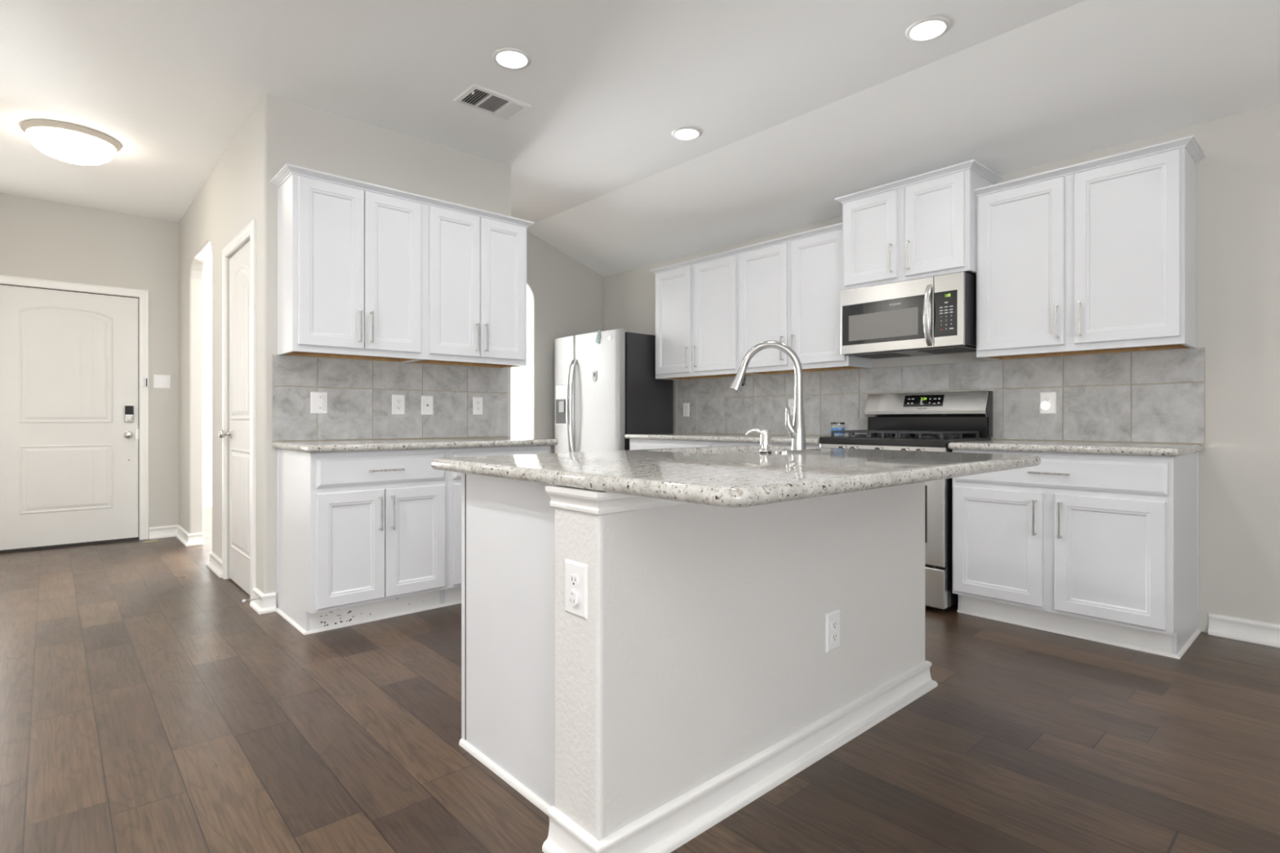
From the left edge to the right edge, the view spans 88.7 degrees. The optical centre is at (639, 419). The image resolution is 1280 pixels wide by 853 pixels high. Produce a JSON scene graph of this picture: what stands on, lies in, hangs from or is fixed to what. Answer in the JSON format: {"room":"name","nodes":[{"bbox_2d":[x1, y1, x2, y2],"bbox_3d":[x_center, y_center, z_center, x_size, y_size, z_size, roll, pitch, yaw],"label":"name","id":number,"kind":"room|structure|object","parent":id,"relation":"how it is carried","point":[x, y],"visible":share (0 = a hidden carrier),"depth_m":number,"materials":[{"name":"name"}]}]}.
{"room":"kitchen","nodes":[
{"label":"kitchen","id":0,"kind":"room"},
{"bbox_2d":[0,192,178,538],"bbox_3d":[-4.739,-0.358,5.326,1.803,2.787,0.120,0,0,-42],"label":"wall","id":1,"kind":"structure","parent":0,"point":[40,239],"depth_m":5.59,"materials":[{"name":"grey paint"}]},
{"bbox_2d":[0,284,139,553],"bbox_3d":[-4.667,-0.007,5.346,0.925,2.084,0.167,0,0,-42],"label":"door","id":2,"kind":"structure","parent":1,"relation":"in","point":[69,360],"depth_m":5.33,"materials":[{"name":"white paint"}]},
{"bbox_2d":[0,275,149,539],"bbox_3d":[-4.644,-0.040,5.319,1.055,2.151,0.018,0,0,-42],"label":"trim","id":3,"kind":"structure","parent":1,"relation":"attached to","point":[144,295],"depth_m":5.63,"materials":[{"name":"white paint"}]},
{"bbox_2d":[140,377,148,386],"bbox_3d":[-4.264,-0.320,5.636,0.054,0.078,0.021,0,0,-42],"label":"sensor","id":4,"kind":"object","parent":3,"relation":"attached to","point":[146,380],"visible":1,"depth_m":5.63,"materials":[{"name":"white plastic"}]},
{"bbox_2d":[153,374,170,388],"bbox_3d":[-4.185,-0.331,5.736,0.122,0.120,0.014,0,0,-42],"label":"light switch","id":5,"kind":"object","parent":1,"relation":"attached to","point":[160,381],"visible":1,"depth_m":5.74,"materials":[{"name":"white plastic"}]},
{"bbox_2d":[203,271,212,498],"bbox_3d":[-4.284,-0.358,8.594,3.442,2.787,0.100,0,0,-42],"label":"wall","id":6,"kind":"structure","parent":0,"point":[207,276],"depth_m":7.77,"materials":[{"name":"white paint"}]},
{"bbox_2d":[203,497,212,506],"bbox_3d":[-4.264,0.986,8.524,3.187,0.098,0.031,0,0,-42],"label":"baseboard","id":7,"kind":"structure","parent":6,"relation":"attached to","point":[206,502],"depth_m":7.75,"materials":[{"name":"white paint"}]},
{"bbox_2d":[178,95,262,592],"bbox_3d":[-3.033,-0.358,4.712,0.095,2.787,3.078,0,0,-42],"label":"wall","id":8,"kind":"structure","parent":0,"point":[231,197],"depth_m":4.53,"materials":[{"name":"grey paint"}]},
{"bbox_2d":[149,524,203,546],"bbox_3d":[-3.933,0.986,5.546,0.672,0.098,0.214,0,0,39],"label":"baseboard","id":9,"kind":"structure","parent":8,"relation":"attached to","point":[187,539],"depth_m":5.68,"materials":[{"name":"white paint"}]},
{"bbox_2d":[205,551,222,577],"bbox_3d":[-2.867,0.986,4.501,0.121,0.098,0.503,0,0,-42],"label":"baseboard","id":10,"kind":"structure","parent":8,"relation":"attached to","point":[215,563],"depth_m":4.46,"materials":[{"name":"white paint"}]},
{"bbox_2d":[217,240,249,595],"bbox_3d":[-2.436,-0.009,3.969,0.104,2.064,0.720,0,0,-42],"label":"door","id":11,"kind":"structure","parent":8,"relation":"in","point":[238,433],"depth_m":3.97,"materials":[{"name":"white paint"}]},
{"bbox_2d":[222,218,256,603],"bbox_3d":[-2.439,-0.040,3.969,0.018,2.151,0.862,0,0,-42],"label":"trim","id":12,"kind":"structure","parent":8,"relation":"attached to","point":[250,230],"depth_m":3.68,"materials":[{"name":"white paint"}]},
{"bbox_2d":[249,587,276,614],"bbox_3d":[-2.061,0.986,3.581,0.085,0.098,0.219,0,0,-42],"label":"baseboard","id":13,"kind":"structure","parent":8,"relation":"attached to","point":[267,604],"depth_m":3.52,"materials":[{"name":"white paint"}]},
{"bbox_2d":[262,93,511,607],"bbox_3d":[-1.861,-0.358,4.473,1.515,2.787,1.213,0,0,-42],"label":"wall","id":14,"kind":"structure","parent":0,"point":[296,134],"depth_m":3.75,"materials":[{"name":"grey paint"}]},
{"bbox_2d":[241,596,261,602],"bbox_3d":[-2.074,0.963,3.497,0.087,0.018,0.018,0,0,-42],"label":"door stop","id":15,"kind":"object","parent":14,"relation":"attached to","point":[260,597],"visible":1,"depth_m":3.49,"materials":[{"name":"silver metal"}]},
{"bbox_2d":[270,163,426,362],"bbox_3d":[-1.607,-0.816,3.647,0.732,0.935,0.353,0,0,-42],"label":"upper cabinet","id":16,"kind":"object","parent":14,"relation":"attached to","point":[350,251],"visible":1,"depth_m":3.51,"materials":[{"name":"white paint"}]},
{"bbox_2d":[271,354,507,441],"bbox_3d":[-1.449,-0.115,4.022,1.449,0.472,0.008,0,0,-42],"label":"tile backsplash","id":17,"kind":"structure","parent":14,"relation":"attached to","point":[360,392],"depth_m":3.92,"materials":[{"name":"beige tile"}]},
{"bbox_2d":[310,391,327,413],"bbox_3d":[-1.806,-0.094,3.689,0.090,0.122,0.007,0,0,-42],"label":"wall plate","id":18,"kind":"object","parent":17,"relation":"attached to","point":[318,400],"visible":1,"depth_m":3.69,"materials":[{"name":"white plastic"}]},
{"bbox_2d":[391,394,404,414],"bbox_3d":[-1.470,-0.091,3.991,0.080,0.122,0.009,0,0,-42],"label":"wall outlet","id":19,"kind":"object","parent":17,"relation":"attached to","point":[397,400],"visible":1,"depth_m":3.99,"materials":[{"name":"white plastic"}]},
{"bbox_2d":[395,405,401,409],"bbox_3d":[-1.469,-0.071,3.990,0.033,0.028,0.004,0,0,-42],"label":"receptacle","id":20,"kind":"object","parent":19,"relation":"attached to","point":[397,407],"depth_m":3.99,"materials":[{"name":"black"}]},
{"bbox_2d":[395,399,401,403],"bbox_3d":[-1.469,-0.110,3.990,0.033,0.028,0.004,0,0,-42],"label":"receptacle","id":21,"kind":"object","parent":19,"relation":"attached to","point":[397,401],"depth_m":3.99,"materials":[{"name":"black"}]},
{"bbox_2d":[421,395,433,414],"bbox_3d":[-1.335,-0.089,4.114,0.078,0.122,0.008,0,0,-42],"label":"wall plate","id":22,"kind":"object","parent":17,"relation":"attached to","point":[427,402],"visible":1,"depth_m":4.11,"materials":[{"name":"white plastic"}]},
{"bbox_2d":[472,396,482,414],"bbox_3d":[-1.075,-0.091,4.348,0.072,0.117,0.009,0,0,-42],"label":"wall outlet","id":23,"kind":"object","parent":17,"relation":"attached to","point":[477,401],"visible":1,"depth_m":4.34,"materials":[{"name":"white plastic"}]},
{"bbox_2d":[407,196,534,368],"bbox_3d":[-1.065,-0.816,4.137,0.730,0.935,0.353,0,0,-42],"label":"upper cabinet","id":24,"kind":"object","parent":14,"relation":"attached to","point":[475,260],"visible":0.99,"depth_m":3.99,"materials":[{"name":"white paint"}]},
{"bbox_2d":[526,231,603,453],"bbox_3d":[-1.072,-0.358,6.070,1.798,2.787,0.100,0,0,-42],"label":"wall","id":25,"kind":"structure","parent":0,"point":[566,296],"depth_m":6.20,"materials":[{"name":"grey paint"}]},
{"bbox_2d":[0,506,1279,852],"bbox_3d":[-1.702,1.075,2.034,8.400,0.080,13.500,0,0,-42],"label":"floor","id":26,"kind":"structure","parent":0,"point":[146,707],"depth_m":2.09,"materials":[{"name":"brown wood"}]},
{"bbox_2d":[275,448,448,635],"bbox_3d":[-1.494,0.597,3.540,0.708,0.876,0.661,0,0,-42],"label":"base cabinet","id":27,"kind":"object","parent":26,"relation":"on","point":[362,536],"visible":0.94,"depth_m":3.30,"materials":[{"name":"white paint"}]},
{"bbox_2d":[272,437,558,453],"bbox_3d":[-1.239,0.139,3.771,1.421,0.036,0.657,0,0,-42],"label":"countertop","id":28,"kind":"structure","parent":27,"relation":"on","point":[311,446],"depth_m":3.48,"materials":[{"name":"stone"}]},
{"bbox_2d":[442,445,550,606],"bbox_3d":[-0.979,0.597,4.005,0.680,0.876,0.661,0,0,-42],"label":"base cabinet","id":29,"kind":"object","parent":26,"relation":"on","point":[451,595],"visible":0.11,"depth_m":3.60,"materials":[{"name":"white paint"}]},
{"bbox_2d":[458,472,557,815],"bbox_3d":[-0.111,0.597,2.129,0.752,0.876,0.661,0,0,-42],"label":"base cabinet","id":30,"kind":"object","parent":26,"relation":"on","point":[508,526],"visible":0.43,"depth_m":1.87,"materials":[{"name":"white paint"}]},
{"bbox_2d":[554,328,672,453],"bbox_3d":[-0.284,0.137,5.935,0.710,1.773,0.941,0,0,-42],"label":"refrigerator","id":31,"kind":"object","parent":26,"relation":"on","point":[609,390],"visible":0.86,"depth_m":5.63,"materials":[{"name":"grey metal"}]},
{"bbox_2d":[595,329,600,344],"bbox_3d":[-0.358,-0.702,5.584,0.004,0.122,0.064,0,0,-42],"label":"magnet","id":32,"kind":"object","parent":31,"relation":"attached to","point":[597,339],"visible":1,"depth_m":5.58},
{"bbox_2d":[629,438,711,449],"bbox_3d":[0.417,0.597,5.266,0.661,0.876,0.915,0,0,-42],"label":"base cabinet","id":33,"kind":"object","parent":26,"relation":"on","point":[634,444],"visible":0.06,"depth_m":5.10,"materials":[{"name":"white paint"}]},
{"bbox_2d":[542,481,937,852],"bbox_3d":[0.460,0.598,2.054,1.682,0.876,0.210,0,0,-42],"label":"kitchen island","id":34,"kind":"object","parent":26,"relation":"on","point":[699,678],"visible":0.77,"depth_m":1.71,"materials":[{"name":"white paint"}]},
{"bbox_2d":[564,559,587,619],"bbox_3d":[-0.152,0.392,1.513,0.013,0.124,0.084,0,0,-42],"label":"wall outlet","id":35,"kind":"object","parent":34,"relation":"attached to","point":[575,573],"visible":1,"depth_m":1.50,"materials":[{"name":"white plastic"}]},
{"bbox_2d":[569,573,578,587],"bbox_3d":[-0.152,0.373,1.513,0.004,0.028,0.033,0,0,-42],"label":"receptacle","id":36,"kind":"object","parent":35,"relation":"attached to","point":[574,578],"depth_m":1.51,"materials":[{"name":"white plastic"}]},
{"bbox_2d":[825,609,839,653],"bbox_3d":[0.619,0.676,2.092,0.079,0.122,0.009,0,0,-42],"label":"wall outlet","id":37,"kind":"object","parent":34,"relation":"attached to","point":[832,619],"visible":1,"depth_m":2.08,"materials":[{"name":"white plastic"}]},
{"bbox_2d":[831,632,837,642],"bbox_3d":[0.620,0.696,2.090,0.033,0.028,0.004,0,0,-42],"label":"receptacle","id":38,"kind":"object","parent":37,"relation":"attached to","point":[833,635],"depth_m":2.09,"materials":[{"name":"white plastic"}]},
{"bbox_2d":[831,620,837,630],"bbox_3d":[0.620,0.657,2.090,0.033,0.028,0.004,0,0,-42],"label":"receptacle","id":39,"kind":"object","parent":37,"relation":"attached to","point":[833,623],"depth_m":2.09,"materials":[{"name":"white plastic"}]},
{"bbox_2d":[711,441,820,447],"bbox_3d":[1.029,0.597,4.588,0.661,0.876,0.908,0,0,-42],"label":"base cabinet","id":40,"kind":"object","parent":26,"relation":"on","point":[713,443],"visible":0.02,"depth_m":4.53,"materials":[{"name":"white paint"}]},
{"bbox_2d":[624,433,831,444],"bbox_3d":[0.722,0.139,4.931,0.656,0.036,1.837,0,0,-42],"label":"countertop","id":41,"kind":"structure","parent":40,"relation":"on","point":[784,439],"depth_m":4.71,"materials":[{"name":"stone"}]},
{"bbox_2d":[831,422,844,436],"bbox_3d":[1.351,0.069,4.473,0.094,0.100,0.094,0,0,-42],"label":"glass jar","id":42,"kind":"object","parent":41,"relation":"on","point":[835,425],"visible":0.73,"depth_m":4.43,"materials":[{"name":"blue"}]},
{"bbox_2d":[818,390,992,611],"bbox_3d":[1.572,0.433,3.933,0.718,1.205,0.767,0,0,-42],"label":"gas range","id":43,"kind":"object","parent":26,"relation":"on","point":[908,421],"visible":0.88,"depth_m":3.86,"materials":[{"name":"silver metal"}]},
{"bbox_2d":[818,435,988,447],"bbox_3d":[1.573,0.127,3.933,0.596,0.042,0.762,0,0,-42],"label":"cooktop","id":44,"kind":"object","parent":43,"relation":"in","point":[854,441],"depth_m":3.74,"materials":[{"name":"black metal"}]},
{"bbox_2d":[952,448,1200,659],"bbox_3d":[2.177,0.597,3.317,0.661,0.876,0.933,0,0,-42],"label":"base cabinet","id":45,"kind":"object","parent":26,"relation":"on","point":[1100,548],"visible":0.91,"depth_m":3.05,"materials":[{"name":"white paint"}]},
{"bbox_2d":[947,440,1204,456],"bbox_3d":[2.181,0.139,3.315,0.656,0.036,0.954,0,0,-42],"label":"countertop","id":46,"kind":"structure","parent":45,"relation":"on","point":[1055,446],"depth_m":3.07,"materials":[{"name":"stone"}]},
{"bbox_3d":[0.469,0.597,2.652,0.806,0.876,0.661,0,0,-42],"label":"base cabinet","id":47,"kind":"object","parent":26,"relation":"on","visible":0},
{"bbox_2d":[431,444,1040,507],"bbox_3d":[0.358,0.141,2.165,1.647,0.036,1.260,0,0,-42],"label":"countertop","id":48,"kind":"structure","parent":47,"relation":"on","point":[727,476],"depth_m":1.69,"materials":[{"name":"stone"}]},
{"bbox_2d":[745,428,771,453],"bbox_3d":[0.435,0.078,2.409,0.095,0.091,0.045,0,0,15],"label":"soap dispenser","id":49,"kind":"object","parent":48,"relation":"on","point":[765,435],"visible":1,"depth_m":2.39,"materials":[{"name":"silver metal"}]},
{"bbox_2d":[729,340,821,452],"bbox_3d":[0.539,-0.092,2.532,0.361,0.431,0.186,0,0,-2],"label":"faucet","id":50,"kind":"object","parent":48,"relation":"on","point":[796,431],"visible":1,"depth_m":2.52,"materials":[{"name":"silver metal"}]},
{"bbox_2d":[0,0,1279,277],"bbox_3d":[-1.702,-1.647,2.034,8.400,0.410,13.500,0,0,-42],"label":"ceiling","id":51,"kind":"structure","parent":0,"point":[797,107],"depth_m":3.32,"materials":[{"name":"white paint"}]},
{"bbox_2d":[20,119,120,164],"bbox_3d":[-3.510,-1.677,4.052,0.468,0.149,0.468,0,0,-42],"label":"dome light","id":52,"kind":"object","parent":51,"relation":"attached to","point":[68,142],"visible":1,"depth_m":3.94,"materials":[{"name":"white glass"}]},
{"bbox_2d":[453,83,532,120],"bbox_3d":[-0.813,-1.743,3.623,0.358,0.018,0.238,0,0,-42],"label":"ceiling vent","id":53,"kind":"object","parent":51,"relation":"in","point":[476,96],"visible":1,"depth_m":3.61,"materials":[{"name":"white metal"}]},
{"bbox_2d":[492,47,531,69],"bbox_3d":[-0.622,-1.748,3.178,0.186,0.008,0.186,0,0,-42],"label":"recessed light","id":54,"kind":"object","parent":51,"relation":"in","point":[510,58],"visible":1,"depth_m":3.17,"materials":[{"name":"white plastic"}]},
{"bbox_2d":[671,126,702,140],"bbox_3d":[0.286,-1.748,4.011,0.186,0.008,0.186,0,0,-42],"label":"recessed light","id":55,"kind":"object","parent":51,"relation":"in","point":[685,133],"visible":1,"depth_m":4.01,"materials":[{"name":"white plastic"}]},
{"bbox_2d":[905,16,950,41],"bbox_3d":[1.291,-1.748,2.940,0.186,0.008,0.186,0,0,-42],"label":"recessed light","id":56,"kind":"object","parent":51,"relation":"in","point":[928,28],"visible":1,"depth_m":2.94,"materials":[{"name":"white plastic"}]},
{"bbox_2d":[511,103,1279,632],"bbox_3d":[1.424,-0.358,4.721,0.160,2.787,13.300,0,0,-42],"label":"wall","id":57,"kind":"structure","parent":0,"point":[1237,179],"depth_m":3.11,"materials":[{"name":"grey paint"}]},
{"bbox_2d":[649,248,762,380],"bbox_3d":[0.518,-0.816,5.387,0.353,0.935,0.949,0,0,-42],"label":"upper cabinet","id":58,"kind":"object","parent":57,"relation":"attached to","point":[697,300],"visible":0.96,"depth_m":5.24,"materials":[{"name":"white paint"}]},
{"bbox_2d":[735,222,871,374],"bbox_3d":[1.144,-0.816,4.694,0.353,0.935,0.919,0,0,-42],"label":"upper cabinet","id":59,"kind":"object","parent":57,"relation":"attached to","point":[790,286],"visible":0.63,"depth_m":4.56,"materials":[{"name":"white paint"}]},
{"bbox_2d":[834,159,1002,290],"bbox_3d":[1.687,-1.123,4.027,0.441,0.593,0.855,0,0,-42],"label":"upper cabinet","id":60,"kind":"object","parent":57,"relation":"attached to","point":[922,225],"visible":0.93,"depth_m":3.84,"materials":[{"name":"white paint"}]},
{"bbox_2d":[840,271,976,359],"bbox_3d":[1.669,-0.613,4.019,0.471,0.414,0.758,0,0,-42],"label":"microwave","id":61,"kind":"object","parent":60,"relation":"attached to","point":[935,315],"visible":1,"depth_m":3.85,"materials":[{"name":"grey metal"}]},
{"bbox_2d":[677,346,1204,444],"bbox_3d":[1.540,-0.115,4.512,0.008,0.472,3.590,0,0,-42],"label":"tile backsplash","id":62,"kind":"structure","parent":57,"relation":"attached to","point":[1152,396],"depth_m":3.77,"materials":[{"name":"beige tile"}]},
{"bbox_2d":[683,403,688,417],"bbox_3d":[0.404,-0.084,5.758,0.009,0.120,0.074,0,0,-42],"label":"wall outlet","id":63,"kind":"object","parent":62,"relation":"attached to","point":[686,406],"visible":1,"depth_m":5.75,"materials":[{"name":"white plastic"}]},
{"bbox_2d":[788,399,794,415],"bbox_3d":[1.150,-0.093,4.931,0.009,0.124,0.084,0,0,-42],"label":"wall outlet","id":64,"kind":"object","parent":62,"relation":"attached to","point":[791,402],"visible":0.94,"depth_m":4.93,"materials":[{"name":"white plastic"}]},
{"bbox_2d":[1040,391,1056,413],"bbox_3d":[2.286,-0.093,3.672,0.009,0.124,0.082,0,0,-42],"label":"wall outlet","id":65,"kind":"object","parent":62,"relation":"attached to","point":[1049,397],"visible":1,"depth_m":3.67,"materials":[{"name":"white plastic"}]},
{"bbox_2d":[1040,401,1049,409],"bbox_3d":[2.267,-0.077,3.663,0.032,0.046,0.046,0,0,-42],"label":"night light","id":66,"kind":"object","parent":65,"relation":"attached to","point":[1045,405],"visible":1,"depth_m":3.65,"materials":[{"name":"white plastic"}]},
{"bbox_2d":[1044,396,1050,401],"bbox_3d":[2.285,-0.112,3.671,0.004,0.028,0.033,0,0,-42],"label":"receptacle","id":67,"kind":"object","parent":65,"relation":"attached to","point":[1046,398],"depth_m":3.67,"materials":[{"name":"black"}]},
{"bbox_2d":[973,134,1205,360],"bbox_3d":[2.300,-0.816,3.414,0.353,0.935,0.946,0,0,-42],"label":"upper cabinet","id":68,"kind":"object","parent":57,"relation":"attached to","point":[1098,255],"visible":1,"depth_m":3.27,"materials":[{"name":"white paint"}]},
{"bbox_2d":[1208,613,1279,648],"bbox_3d":[4.248,0.986,1.496,0.031,0.098,4.488,0,0,-42],"label":"baseboard","id":69,"kind":"structure","parent":57,"relation":"attached to","point":[1220,625],"depth_m":3.07,"materials":[{"name":"white paint"}]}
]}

